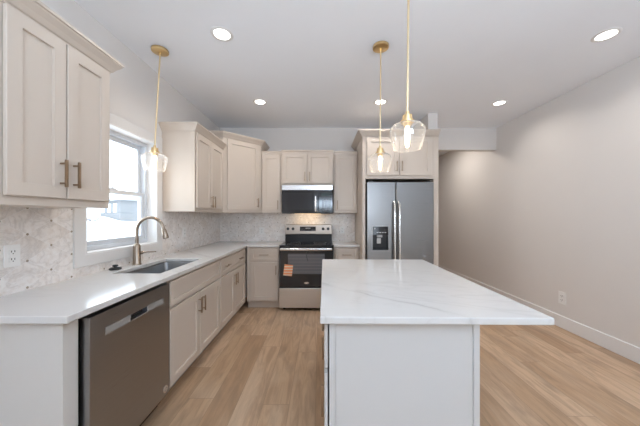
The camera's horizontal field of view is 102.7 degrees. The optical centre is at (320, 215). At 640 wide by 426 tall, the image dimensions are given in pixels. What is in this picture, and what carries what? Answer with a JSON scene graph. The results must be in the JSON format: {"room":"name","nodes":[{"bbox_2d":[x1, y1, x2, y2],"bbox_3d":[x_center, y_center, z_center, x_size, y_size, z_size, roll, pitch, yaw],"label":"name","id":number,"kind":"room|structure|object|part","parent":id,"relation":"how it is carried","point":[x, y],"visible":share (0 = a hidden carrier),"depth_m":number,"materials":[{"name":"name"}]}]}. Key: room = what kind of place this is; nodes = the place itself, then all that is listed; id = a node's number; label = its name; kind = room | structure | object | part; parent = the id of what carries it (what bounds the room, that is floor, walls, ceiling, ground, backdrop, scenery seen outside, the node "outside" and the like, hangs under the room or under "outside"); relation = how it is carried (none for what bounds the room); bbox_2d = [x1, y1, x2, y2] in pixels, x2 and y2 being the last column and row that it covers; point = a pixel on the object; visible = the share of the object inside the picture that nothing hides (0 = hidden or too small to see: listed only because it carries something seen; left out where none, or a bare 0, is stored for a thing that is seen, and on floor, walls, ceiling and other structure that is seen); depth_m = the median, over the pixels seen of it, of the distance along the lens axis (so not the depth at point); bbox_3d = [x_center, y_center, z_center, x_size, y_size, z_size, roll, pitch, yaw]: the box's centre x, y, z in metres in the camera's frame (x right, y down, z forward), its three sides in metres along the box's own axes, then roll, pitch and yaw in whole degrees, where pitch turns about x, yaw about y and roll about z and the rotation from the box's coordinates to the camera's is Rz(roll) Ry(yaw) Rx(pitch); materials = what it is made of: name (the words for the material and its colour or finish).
{"room":"kitchen","nodes":[
{"label":"kitchen","id":0,"kind":"room"},
{"bbox_2d":[40,0,219,208],"bbox_3d":[-1.720,-0.055,1.600,0.160,2.760,12.200,0,0,0],"label":"wall","id":1,"kind":"structure","parent":0,"point":[133,88],"depth_m":2.23,"materials":[{"name":"paint"}]},
{"bbox_2d":[3,244,19,267],"bbox_3d":[-1.627,0.210,1.352,0.009,0.116,0.072,0,0,0],"label":"wall outlet","id":2,"kind":"object","parent":1,"relation":"attached to","point":[11,253],"visible":1,"depth_m":1.34,"materials":[{"name":"white plastic"}]},
{"bbox_2d":[9,249,16,254],"bbox_3d":[-1.625,0.190,1.352,0.003,0.029,0.034,0,0,0],"label":"receptacle","id":3,"kind":"object","parent":2,"relation":"attached to","point":[11,251],"depth_m":1.35,"materials":[{"name":"white plastic"}]},
{"bbox_2d":[9,256,16,262],"bbox_3d":[-1.625,0.230,1.352,0.003,0.029,0.034,0,0,0],"label":"receptacle","id":4,"kind":"object","parent":2,"relation":"attached to","point":[12,259],"depth_m":1.35,"materials":[{"name":"white plastic"}]},
{"bbox_2d":[0,0,124,207],"bbox_3d":[-1.442,-0.501,1.327,0.395,0.908,0.601,0,0,0],"label":"upper cabinet","id":5,"kind":"object","parent":1,"relation":"attached to","point":[55,79],"visible":1,"depth_m":1.22,"materials":[{"name":"beige paint"}]},
{"bbox_3d":[-1.287,-0.477,1.167,0.014,0.781,0.248,0,0,0],"label":"door","id":6,"kind":"part","parent":5,"relation":"part of","materials":[{"name":"beige paint"}]},
{"bbox_3d":[-1.442,-0.915,1.327,0.395,0.080,0.601,0,0,0],"label":"crown molding","id":7,"kind":"part","parent":5,"relation":"part of","materials":[{"name":"beige paint"}]},
{"bbox_3d":[-1.262,-0.210,1.261,0.036,0.135,0.011,0,0,0],"label":"handle","id":8,"kind":"part","parent":5,"relation":"part of","materials":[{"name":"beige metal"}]},
{"bbox_3d":[-1.262,-0.210,1.328,0.036,0.135,0.011,0,0,0],"label":"handle","id":9,"kind":"part","parent":5,"relation":"part of","materials":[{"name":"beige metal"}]},
{"bbox_3d":[-1.287,-0.477,1.427,0.014,0.781,0.258,0,0,0],"label":"door","id":10,"kind":"part","parent":5,"relation":"part of","materials":[{"name":"beige paint"}]},
{"bbox_2d":[0,207,219,296],"bbox_3d":[-1.636,0.182,2.606,0.008,0.458,3.121,0,0,0],"label":"backsplash","id":11,"kind":"structure","parent":1,"relation":"attached to","point":[44,236],"depth_m":1.56,"materials":[{"name":"stone"}]},
{"bbox_2d":[72,113,161,268],"bbox_3d":[-1.705,-0.225,2.156,0.170,1.146,0.939,0,0,0],"label":"window","id":12,"kind":"structure","parent":1,"relation":"in","point":[148,193],"depth_m":2.34,"materials":[{"name":"paint"}]},
{"bbox_3d":[-1.738,0.000,2.156,0.028,0.446,0.689,0,0,0],"label":"sash","id":13,"kind":"part","parent":12,"relation":"part of","materials":[{"name":"white plastic"}]},
{"bbox_3d":[-1.752,-0.225,2.156,0.075,0.966,0.759,0,0,0],"label":"frame","id":14,"kind":"part","parent":12,"relation":"part of","materials":[{"name":"white plastic"}]},
{"bbox_3d":[-1.769,-0.430,2.156,0.026,0.486,0.689,0,0,0],"label":"sash","id":15,"kind":"part","parent":12,"relation":"part of","materials":[{"name":"white plastic"}]},
{"bbox_2d":[182,227,185,236],"bbox_3d":[-1.627,0.190,3.060,0.009,0.116,0.072,0,0,0],"label":"wall outlet","id":16,"kind":"object","parent":1,"relation":"attached to","point":[183,228],"visible":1,"depth_m":3.05,"materials":[{"name":"white plastic"}]},
{"bbox_2d":[158,122,226,211],"bbox_3d":[-1.442,-0.501,2.998,0.395,0.908,0.818,0,0,0],"label":"upper cabinet","id":17,"kind":"object","parent":1,"relation":"attached to","point":[192,179],"visible":1,"depth_m":2.65,"materials":[{"name":"beige paint"}]},
{"bbox_3d":[-1.442,-0.915,2.998,0.395,0.080,0.818,0,0,0],"label":"crown molding","id":18,"kind":"part","parent":17,"relation":"part of","materials":[{"name":"beige paint"}]},
{"bbox_3d":[-1.287,-0.477,2.838,0.014,0.781,0.352,0,0,0],"label":"door","id":19,"kind":"part","parent":17,"relation":"part of","materials":[{"name":"beige paint"}]},
{"bbox_3d":[-1.287,-0.477,3.197,0.014,0.781,0.350,0,0,0],"label":"door","id":20,"kind":"part","parent":17,"relation":"part of","materials":[{"name":"beige paint"}]},
{"bbox_2d":[199,131,269,212],"bbox_3d":[-1.234,-0.584,3.761,0.810,1.073,0.815,0,0,0],"label":"upper cabinet","id":21,"kind":"object","parent":1,"relation":"attached to","point":[242,155],"visible":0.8,"depth_m":3.59,"materials":[{"name":"beige paint"}]},
{"bbox_3d":[-1.157,-1.083,3.685,0.301,0.075,1.149,0,0,45],"label":"crown molding","id":22,"kind":"part","parent":21,"relation":"part of","materials":[{"name":"beige paint"}]},
{"bbox_3d":[-1.081,-0.564,3.610,0.482,0.953,0.014,0,0,-45],"label":"door","id":23,"kind":"part","parent":21,"relation":"part of","materials":[{"name":"beige paint"}]},
{"bbox_2d":[74,0,639,156],"bbox_3d":[0.613,-1.510,1.600,5.105,0.150,12.200,0,0,0],"label":"ceiling","id":24,"kind":"structure","parent":0,"point":[314,63],"depth_m":2.25,"materials":[{"name":"paint"}]},
{"bbox_2d":[141,45,168,169],"bbox_3d":[-1.417,-0.912,2.190,0.199,1.045,0.196,0,0,0],"label":"pendant light","id":25,"kind":"object","parent":24,"relation":"hanging from","point":[159,50],"visible":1,"depth_m":2.19,"materials":[{"name":"gold metal"}]},
{"bbox_3d":[-1.418,-0.465,2.190,0.196,0.150,0.196,0,0,0],"label":"lamp shade","id":26,"kind":"part","parent":25,"relation":"part of","materials":[{"name":"clear glass"}]},
{"bbox_2d":[150,145,159,155],"bbox_3d":[-1.418,-0.560,2.190,0.074,0.085,0.074,0,0,0],"label":"socket","id":27,"kind":"object","parent":25,"relation":"attached to","point":[154,151],"depth_m":2.17,"materials":[{"name":"gold metal"}]},
{"bbox_3d":[-1.418,-0.459,2.190,0.031,0.122,0.031,0,0,0],"label":"bulb","id":28,"kind":"part","parent":25,"relation":"part of","materials":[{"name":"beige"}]},
{"bbox_3d":[-1.401,-0.995,2.200,0.051,0.801,0.012,0,0,-31],"label":"rod","id":29,"kind":"part","parent":25,"relation":"part of","materials":[{"name":"gold metal"}]},
{"bbox_2d":[210,26,233,41],"bbox_3d":[-0.777,-1.432,2.020,0.172,0.006,0.172,0,0,0],"label":"recessed light","id":30,"kind":"object","parent":24,"relation":"in","point":[220,33],"visible":1,"depth_m":2.01,"materials":[{"name":"white paint"}]},
{"bbox_2d":[253,99,266,104],"bbox_3d":[-0.760,-1.432,3.220,0.172,0.006,0.172,0,0,0],"label":"recessed light","id":31,"kind":"object","parent":24,"relation":"in","point":[256,101],"visible":1,"depth_m":3.20,"materials":[{"name":"white paint"}]},
{"bbox_2d":[368,41,391,172],"bbox_3d":[0.503,-0.906,2.160,0.196,1.058,0.196,0,0,0],"label":"pendant light","id":32,"kind":"object","parent":24,"relation":"hanging from","point":[380,47],"visible":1,"depth_m":2.15,"materials":[{"name":"gold metal"}]},
{"bbox_3d":[0.505,-0.989,2.160,0.017,0.813,0.012,0,0,0],"label":"rod","id":33,"kind":"part","parent":32,"relation":"part of","materials":[{"name":"gold metal"}]},
{"bbox_3d":[0.503,-0.452,2.160,0.196,0.150,0.196,0,0,0],"label":"lamp shade","id":34,"kind":"part","parent":32,"relation":"part of","materials":[{"name":"clear glass"}]},
{"bbox_3d":[0.503,-0.446,2.160,0.031,0.122,0.031,0,0,0],"label":"bulb","id":35,"kind":"part","parent":32,"relation":"part of","materials":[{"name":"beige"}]},
{"bbox_2d":[376,146,384,156],"bbox_3d":[0.503,-0.547,2.160,0.074,0.085,0.074,0,0,0],"label":"socket","id":36,"kind":"object","parent":32,"relation":"attached to","point":[380,152],"depth_m":2.14,"materials":[{"name":"gold metal"}]},
{"bbox_2d":[374,99,387,104],"bbox_3d":[0.755,-1.432,3.220,0.172,0.006,0.172,0,0,0],"label":"recessed light","id":37,"kind":"object","parent":24,"relation":"in","point":[383,101],"visible":0.92,"depth_m":3.20,"materials":[{"name":"white paint"}]},
{"bbox_2d":[389,0,425,150],"bbox_3d":[0.492,-0.906,1.450,0.196,1.057,0.196,0,0,0],"label":"pendant light","id":38,"kind":"object","parent":24,"relation":"hanging from","point":[407,120],"visible":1,"depth_m":1.44,"materials":[{"name":"gold metal"}]},
{"bbox_3d":[0.492,-0.447,1.450,0.031,0.122,0.031,0,0,0],"label":"bulb","id":39,"kind":"part","parent":38,"relation":"part of","materials":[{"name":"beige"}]},
{"bbox_2d":[401,111,413,127],"bbox_3d":[0.492,-0.548,1.450,0.074,0.085,0.074,0,0,0],"label":"socket","id":40,"kind":"object","parent":38,"relation":"attached to","point":[406,124],"depth_m":1.43,"materials":[{"name":"gold metal"}]},
{"bbox_3d":[0.492,-0.453,1.450,0.196,0.150,0.196,0,0,0],"label":"lamp shade","id":41,"kind":"part","parent":38,"relation":"part of","materials":[{"name":"clear glass"}]},
{"bbox_3d":[0.496,-0.989,1.450,0.020,0.812,0.012,0,0,0],"label":"rod","id":42,"kind":"part","parent":38,"relation":"part of","materials":[{"name":"gold metal"}]},
{"bbox_2d":[491,100,507,105],"bbox_3d":[2.270,-1.432,3.250,0.172,0.006,0.172,0,0,0],"label":"recessed light","id":43,"kind":"object","parent":24,"relation":"in","point":[500,102],"visible":1,"depth_m":3.23,"materials":[{"name":"white paint"}]},
{"bbox_2d":[590,27,622,42],"bbox_3d":[2.265,-1.432,2.030,0.172,0.006,0.172,0,0,0],"label":"recessed light","id":44,"kind":"object","parent":24,"relation":"in","point":[607,34],"visible":1,"depth_m":2.02,"materials":[{"name":"white paint"}]},
{"bbox_2d":[220,128,495,296],"bbox_3d":[0.613,-0.055,4.230,4.505,2.760,0.120,0,0,0],"label":"wall","id":45,"kind":"structure","parent":0,"point":[277,139],"depth_m":4.17,"materials":[{"name":"paint"}]},
{"bbox_2d":[259,227,263,233],"bbox_3d":[-0.955,0.240,4.157,0.072,0.116,0.009,0,0,0],"label":"wall outlet","id":46,"kind":"object","parent":45,"relation":"attached to","point":[261,229],"visible":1,"depth_m":4.16,"materials":[{"name":"white plastic"}]},
{"bbox_2d":[261,151,281,212],"bbox_3d":[-0.732,-0.507,3.968,0.297,0.920,0.386,0,0,0],"label":"upper cabinet","id":47,"kind":"object","parent":45,"relation":"attached to","point":[271,160],"visible":0.91,"depth_m":3.82,"materials":[{"name":"beige paint"}]},
{"bbox_3d":[-0.732,-0.943,3.823,0.297,0.049,0.022,0,0,0],"label":"crown molding","id":48,"kind":"part","parent":47,"relation":"part of","materials":[{"name":"beige paint"}]},
{"bbox_2d":[220,213,354,240],"bbox_3d":[-0.538,-0.018,4.166,2.187,0.858,0.008,0,0,0],"label":"backsplash","id":49,"kind":"structure","parent":45,"relation":"attached to","point":[233,226],"depth_m":4.16,"materials":[{"name":"tile"}]},
{"bbox_2d":[281,150,333,184],"bbox_3d":[-0.193,-0.714,3.948,0.770,0.522,0.426,0,0,0],"label":"upper cabinet","id":50,"kind":"object","parent":45,"relation":"attached to","point":[298,167],"visible":0.95,"depth_m":3.78,"materials":[{"name":"beige paint"}]},
{"bbox_3d":[-0.380,-0.696,3.777,0.361,0.430,0.014,0,0,0],"label":"door","id":51,"kind":"part","parent":50,"relation":"part of","materials":[{"name":"beige paint"}]},
{"bbox_2d":[282,185,332,213],"bbox_3d":[-0.194,-0.242,3.934,0.744,0.418,0.454,0,0,0],"label":"microwave","id":52,"kind":"object","parent":50,"relation":"attached to","point":[296,199],"visible":1,"depth_m":3.75,"materials":[{"name":"black glass"}]},
{"bbox_3d":[-0.297,-0.211,3.760,0.537,0.332,0.029,0,0,0],"label":"door","id":53,"kind":"part","parent":52,"relation":"part of","materials":[{"name":"black glass"}]},
{"bbox_3d":[0.075,-0.211,3.760,0.205,0.332,0.029,0,0,0],"label":"keypad panel","id":54,"kind":"part","parent":52,"relation":"part of","materials":[{"name":"black glass"}]},
{"bbox_3d":[-0.193,-0.948,3.783,0.770,0.054,0.022,0,0,0],"label":"crown molding","id":55,"kind":"part","parent":50,"relation":"part of","materials":[{"name":"beige paint"}]},
{"bbox_3d":[-0.009,-0.696,3.777,0.362,0.430,0.014,0,0,0],"label":"door","id":56,"kind":"part","parent":50,"relation":"part of","materials":[{"name":"beige paint"}]},
{"bbox_2d":[333,151,357,212],"bbox_3d":[0.377,-0.507,3.968,0.357,0.920,0.386,0,0,0],"label":"upper cabinet","id":57,"kind":"object","parent":45,"relation":"attached to","point":[345,163],"visible":0.94,"depth_m":3.82,"materials":[{"name":"beige paint"}]},
{"bbox_3d":[0.377,-0.943,3.823,0.357,0.049,0.022,0,0,0],"label":"crown molding","id":58,"kind":"part","parent":57,"relation":"part of","materials":[{"name":"beige paint"}]},
{"bbox_2d":[141,297,639,425],"bbox_3d":[0.613,1.385,1.600,5.105,0.120,12.200,0,0,0],"label":"floor","id":59,"kind":"structure","parent":0,"point":[265,367],"depth_m":2.09,"materials":[{"name":"brown wood"}]},
{"bbox_2d":[0,319,77,425],"bbox_3d":[-1.365,0.883,1.119,0.547,0.883,0.069,0,0,0],"label":"end panel","id":60,"kind":"object","parent":59,"relation":"on","point":[39,362],"visible":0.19,"depth_m":1.08,"materials":[{"name":"paint"}]},
{"bbox_2d":[78,283,168,425],"bbox_3d":[-1.344,0.894,1.477,0.591,0.862,0.618,0,0,0],"label":"dishwasher","id":61,"kind":"object","parent":59,"relation":"on","point":[123,345],"visible":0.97,"depth_m":1.38,"materials":[{"name":"silver metal"}]},
{"bbox_2d":[141,259,219,389],"bbox_3d":[-1.329,0.883,2.249,0.620,0.883,0.914,0,0,0],"label":"base cabinet","id":62,"kind":"object","parent":59,"relation":"on","point":[194,295],"visible":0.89,"depth_m":2.12,"materials":[{"name":"beige paint"}]},
{"bbox_3d":[-1.062,0.934,2.023,0.014,0.546,0.443,0,0,0],"label":"door","id":63,"kind":"part","parent":62,"relation":"part of","materials":[{"name":"beige paint"}]},
{"bbox_3d":[-1.062,0.553,2.250,0.014,0.180,0.896,0,0,0],"label":"drawer","id":64,"kind":"part","parent":62,"relation":"part of","materials":[{"name":"beige paint"}]},
{"bbox_3d":[-1.037,0.770,2.215,0.036,0.135,0.011,0,0,0],"label":"handle","id":65,"kind":"part","parent":62,"relation":"part of","materials":[{"name":"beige metal"}]},
{"bbox_3d":[-1.062,0.934,2.475,0.014,0.546,0.445,0,0,0],"label":"door","id":66,"kind":"part","parent":62,"relation":"part of","materials":[{"name":"beige paint"}]},
{"bbox_2d":[212,249,244,339],"bbox_3d":[-1.329,0.883,3.164,0.620,0.883,0.912,0,0,0],"label":"base cabinet","id":67,"kind":"object","parent":59,"relation":"on","point":[232,266],"visible":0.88,"depth_m":3.07,"materials":[{"name":"beige paint"}]},
{"bbox_2d":[0,241,284,323],"bbox_3d":[-1.110,0.426,2.607,1.058,0.030,3.124,0,0,0],"label":"countertop","id":68,"kind":"structure","parent":67,"relation":"on","point":[66,301],"depth_m":1.43,"materials":[{"name":"white stone"}]},
{"bbox_2d":[109,264,121,270],"bbox_3d":[-1.575,0.393,1.965,0.080,0.037,0.080,0,0,0],"label":"strainer","id":69,"kind":"object","parent":68,"relation":"on","point":[114,267],"visible":1,"depth_m":1.95,"materials":[{"name":"black metal"}]},
{"bbox_2d":[109,267,121,270],"bbox_3d":[-1.575,0.402,1.965,0.080,0.018,0.080,0,0,0],"label":"basket","id":70,"kind":"object","parent":69,"relation":"on","point":[112,268],"depth_m":1.94,"materials":[{"name":"black metal"}]},
{"bbox_2d":[132,216,168,264],"bbox_3d":[-1.436,0.206,2.210,0.302,0.410,0.158,0,0,0],"label":"faucet","id":71,"kind":"object","parent":68,"relation":"on","point":[137,252],"visible":1,"depth_m":2.15,"materials":[{"name":"beige metal"}]},
{"bbox_3d":[-1.441,0.120,2.165,0.249,0.238,0.025,0,0,0],"label":"spout","id":72,"kind":"part","parent":71,"relation":"part of","materials":[{"name":"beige metal"}]},
{"bbox_2d":[128,262,190,272],"bbox_3d":[-1.325,0.555,2.155,0.386,0.220,0.676,0,0,0],"label":"sink","id":73,"kind":"object","parent":68,"relation":"in","point":[162,267],"visible":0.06,"depth_m":2.40,"materials":[{"name":"metal"}]},
{"bbox_3d":[-1.062,0.934,2.934,0.014,0.546,0.437,0,0,0],"label":"door","id":74,"kind":"part","parent":67,"relation":"part of","materials":[{"name":"beige paint"}]},
{"bbox_3d":[-1.062,0.553,3.157,0.014,0.180,0.882,0,0,0],"label":"drawer","id":75,"kind":"part","parent":67,"relation":"part of","materials":[{"name":"beige paint"}]},
{"bbox_3d":[-1.062,0.934,3.380,0.014,0.546,0.437,0,0,0],"label":"door","id":76,"kind":"part","parent":67,"relation":"part of","materials":[{"name":"beige paint"}]},
{"bbox_2d":[247,247,278,306],"bbox_3d":[-0.818,0.883,3.887,0.470,0.883,0.564,0,0,0],"label":"base cabinet","id":77,"kind":"object","parent":59,"relation":"on","point":[262,262],"visible":0.89,"depth_m":3.65,"materials":[{"name":"beige paint"}]},
{"bbox_3d":[-0.799,0.549,3.647,0.396,0.180,0.014,0,0,0],"label":"drawer","id":78,"kind":"part","parent":77,"relation":"part of","materials":[{"name":"beige paint"}]},
{"bbox_3d":[-0.799,0.934,3.647,0.396,0.546,0.014,0,0,0],"label":"door","id":79,"kind":"part","parent":77,"relation":"part of","materials":[{"name":"beige paint"}]},
{"bbox_2d":[279,224,333,308],"bbox_3d":[-0.197,0.730,3.826,0.760,1.190,0.663,0,0,0],"label":"range","id":80,"kind":"object","parent":59,"relation":"on","point":[303,250],"visible":0.95,"depth_m":3.56,"materials":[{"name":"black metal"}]},
{"bbox_3d":[-0.197,1.143,3.579,0.754,0.273,0.039,0,0,0],"label":"storage drawer","id":81,"kind":"part","parent":80,"relation":"part of","materials":[{"name":"silver metal"}]},
{"bbox_3d":[-0.197,0.715,3.579,0.754,0.571,0.041,0,0,0],"label":"oven door","id":82,"kind":"part","parent":80,"relation":"part of","materials":[{"name":"black glass"}]},
{"bbox_3d":[-0.197,0.458,3.527,0.720,0.034,0.065,0,0,0],"label":"handle","id":83,"kind":"part","parent":80,"relation":"part of","materials":[{"name":"metal"}]},
{"bbox_2d":[279,242,333,245],"bbox_3d":[-0.197,0.415,3.820,0.760,0.018,0.500,0,0,0],"label":"cooktop","id":84,"kind":"object","parent":80,"relation":"in","point":[284,243],"depth_m":3.66,"materials":[{"name":"black glass"}]},
{"bbox_3d":[-0.189,0.212,4.103,0.740,0.154,0.109,0,0,0],"label":"control panel","id":85,"kind":"part","parent":80,"relation":"part of","materials":[{"name":"metal"}]},
{"bbox_2d":[333,246,358,258],"bbox_3d":[0.373,0.883,3.887,0.366,0.883,0.564,0,0,0],"label":"base cabinet","id":86,"kind":"object","parent":59,"relation":"on","point":[338,252],"visible":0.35,"depth_m":3.65,"materials":[{"name":"beige paint"}]},
{"bbox_2d":[332,241,359,246],"bbox_3d":[0.372,0.426,3.889,0.370,0.030,0.544,0,0,0],"label":"countertop","id":87,"kind":"structure","parent":86,"relation":"on","point":[335,243],"depth_m":3.69,"materials":[{"name":"white stone"}]},
{"bbox_2d":[351,129,440,265],"bbox_3d":[1.038,0.093,3.764,1.079,2.464,0.811,0,0,0],"label":"refrigerator surround","id":88,"kind":"object","parent":59,"relation":"on","point":[410,164],"visible":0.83,"depth_m":3.41,"materials":[{"name":"beige paint"}]},
{"bbox_3d":[0.580,0.120,3.795,0.040,2.410,0.749,0,0,0],"label":"panel","id":89,"kind":"part","parent":88,"relation":"part of","materials":[{"name":"beige paint"}]},
{"bbox_3d":[0.831,-0.794,3.407,0.425,0.506,0.014,0,0,0],"label":"door","id":90,"kind":"part","parent":88,"relation":"part of","materials":[{"name":"beige paint"}]},
{"bbox_3d":[1.038,-1.100,3.763,1.079,0.078,0.810,0,0,0],"label":"crown molding","id":91,"kind":"part","parent":88,"relation":"part of","materials":[{"name":"beige paint"}]},
{"bbox_3d":[1.264,-0.794,3.407,0.427,0.506,0.014,0,0,0],"label":"door","id":92,"kind":"part","parent":88,"relation":"part of","materials":[{"name":"beige paint"}]},
{"bbox_3d":[1.544,0.120,3.795,0.065,2.410,0.749,0,0,0],"label":"panel","id":93,"kind":"part","parent":88,"relation":"part of","materials":[{"name":"beige paint"}]},
{"bbox_2d":[365,181,433,263],"bbox_3d":[1.056,0.429,3.724,0.884,1.792,0.831,0,0,0],"label":"refrigerator","id":94,"kind":"object","parent":59,"relation":"on","point":[399,216],"visible":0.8,"depth_m":3.38,"materials":[{"name":"silver metal"}]},
{"bbox_3d":[0.792,0.297,3.382,0.240,0.348,0.007,0,0,0],"label":"dispenser frame","id":95,"kind":"part","parent":94,"relation":"part of","materials":[{"name":"metal"}]},
{"bbox_3d":[0.792,0.195,3.410,0.208,0.111,0.048,0,0,0],"label":"dispenser panel","id":96,"kind":"part","parent":94,"relation":"part of","materials":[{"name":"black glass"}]},
{"bbox_3d":[0.804,0.385,3.415,0.380,1.670,0.060,0,0,0],"label":"door","id":97,"kind":"part","parent":94,"relation":"part of","materials":[{"name":"silver metal"}]},
{"bbox_3d":[0.966,0.357,3.350,0.029,1.117,0.083,0,0,0],"label":"handle","id":98,"kind":"part","parent":94,"relation":"part of","materials":[{"name":"metal"}]},
{"bbox_3d":[1.030,0.357,3.350,0.029,1.117,0.083,0,0,0],"label":"handle","id":99,"kind":"part","parent":94,"relation":"part of","materials":[{"name":"metal"}]},
{"bbox_3d":[1.250,0.385,3.415,0.496,1.670,0.060,0,0,0],"label":"door","id":100,"kind":"part","parent":94,"relation":"part of","materials":[{"name":"silver metal"}]},
{"bbox_2d":[321,324,479,425],"bbox_3d":[0.341,0.883,1.731,0.660,0.883,1.328,0,0,1],"label":"kitchen island","id":101,"kind":"object","parent":59,"relation":"on","point":[375,374],"visible":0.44,"depth_m":1.07,"materials":[{"name":"paint"}]},
{"bbox_3d":[0.010,0.800,1.110,0.014,0.135,0.011,0,0,1],"label":"handle","id":102,"kind":"part","parent":101,"relation":"part of","materials":[{"name":"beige metal"}]},
{"bbox_3d":[0.016,0.800,1.552,0.014,0.135,0.011,0,0,1],"label":"handle","id":103,"kind":"part","parent":101,"relation":"part of","materials":[{"name":"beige metal"}]},
{"bbox_3d":[0.026,0.549,1.296,0.014,0.180,0.433,0,0,1],"label":"drawer","id":104,"kind":"part","parent":101,"relation":"part of","materials":[{"name":"paint"}]},
{"bbox_3d":[0.026,0.934,1.296,0.014,0.546,0.433,0,0,1],"label":"door","id":105,"kind":"part","parent":101,"relation":"part of","materials":[{"name":"paint"}]},
{"bbox_3d":[0.050,0.883,1.091,0.026,0.883,0.040,0,0,1],"label":"corner post","id":106,"kind":"part","parent":101,"relation":"part of","materials":[{"name":"paint"}]},
{"bbox_2d":[320,259,553,324],"bbox_3d":[0.483,0.426,1.731,0.950,0.030,1.392,0,0,1],"label":"island countertop","id":107,"kind":"structure","parent":101,"relation":"on","point":[353,291],"depth_m":1.29,"materials":[{"name":"white stone"}]},
{"bbox_3d":[0.650,0.883,1.083,0.026,0.883,0.040,0,0,1],"label":"corner post","id":108,"kind":"part","parent":101,"relation":"part of","materials":[{"name":"paint"}]},
{"bbox_2d":[413,113,437,128],"bbox_3d":[1.567,-0.055,3.928,0.135,2.760,0.725,0,0,0],"label":"wall","id":109,"kind":"structure","parent":0,"point":[430,121],"depth_m":3.56,"materials":[{"name":"paint"}]},
{"bbox_2d":[438,56,639,347],"bbox_3d":[2.940,-0.055,1.600,0.150,2.760,12.200,0,0,0],"label":"wall","id":110,"kind":"structure","parent":0,"point":[555,207],"depth_m":3.03,"materials":[{"name":"paint"}]},
{"bbox_2d":[438,265,639,363],"bbox_3d":[2.857,1.254,1.600,0.016,0.143,11.600,0,0,0],"label":"baseboard","id":111,"kind":"structure","parent":110,"relation":"attached to","point":[629,351],"depth_m":2.76,"materials":[{"name":"white paint"}]},
{"bbox_2d":[558,291,565,304],"bbox_3d":[2.859,0.970,3.030,0.012,0.145,0.090,0,0,0],"label":"wall outlet","id":112,"kind":"object","parent":110,"relation":"attached to","point":[561,295],"visible":1,"depth_m":3.02,"materials":[{"name":"white plastic"}]},
{"label":"outside","id":113,"kind":"structure","parent":0,"visible":0},
{"bbox_2d":[87,216,136,240],"bbox_3d":[-23.425,0.856,26.000,43.150,1.662,68.000,0,0,0],"label":"snow","id":114,"kind":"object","parent":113,"point":[105,227],"visible":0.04,"depth_m":16.79,"materials":[{"name":"white snow"}]},
{"bbox_2d":[87,216,103,221],"bbox_3d":[-17.691,0.215,19.946,1.350,0.493,1.187,0,0,-42],"label":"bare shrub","id":115,"kind":"object","parent":114,"relation":"on","point":[89,219],"visible":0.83,"depth_m":19.93,"materials":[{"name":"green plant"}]},
{"bbox_2d":[100,195,136,220],"bbox_3d":[-19.200,-0.875,26.500,7.600,3.100,5.000,0,0,38],"label":"house","id":116,"kind":"structure","parent":114,"relation":"on","point":[122,207],"depth_m":23.41,"materials":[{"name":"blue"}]}
]}

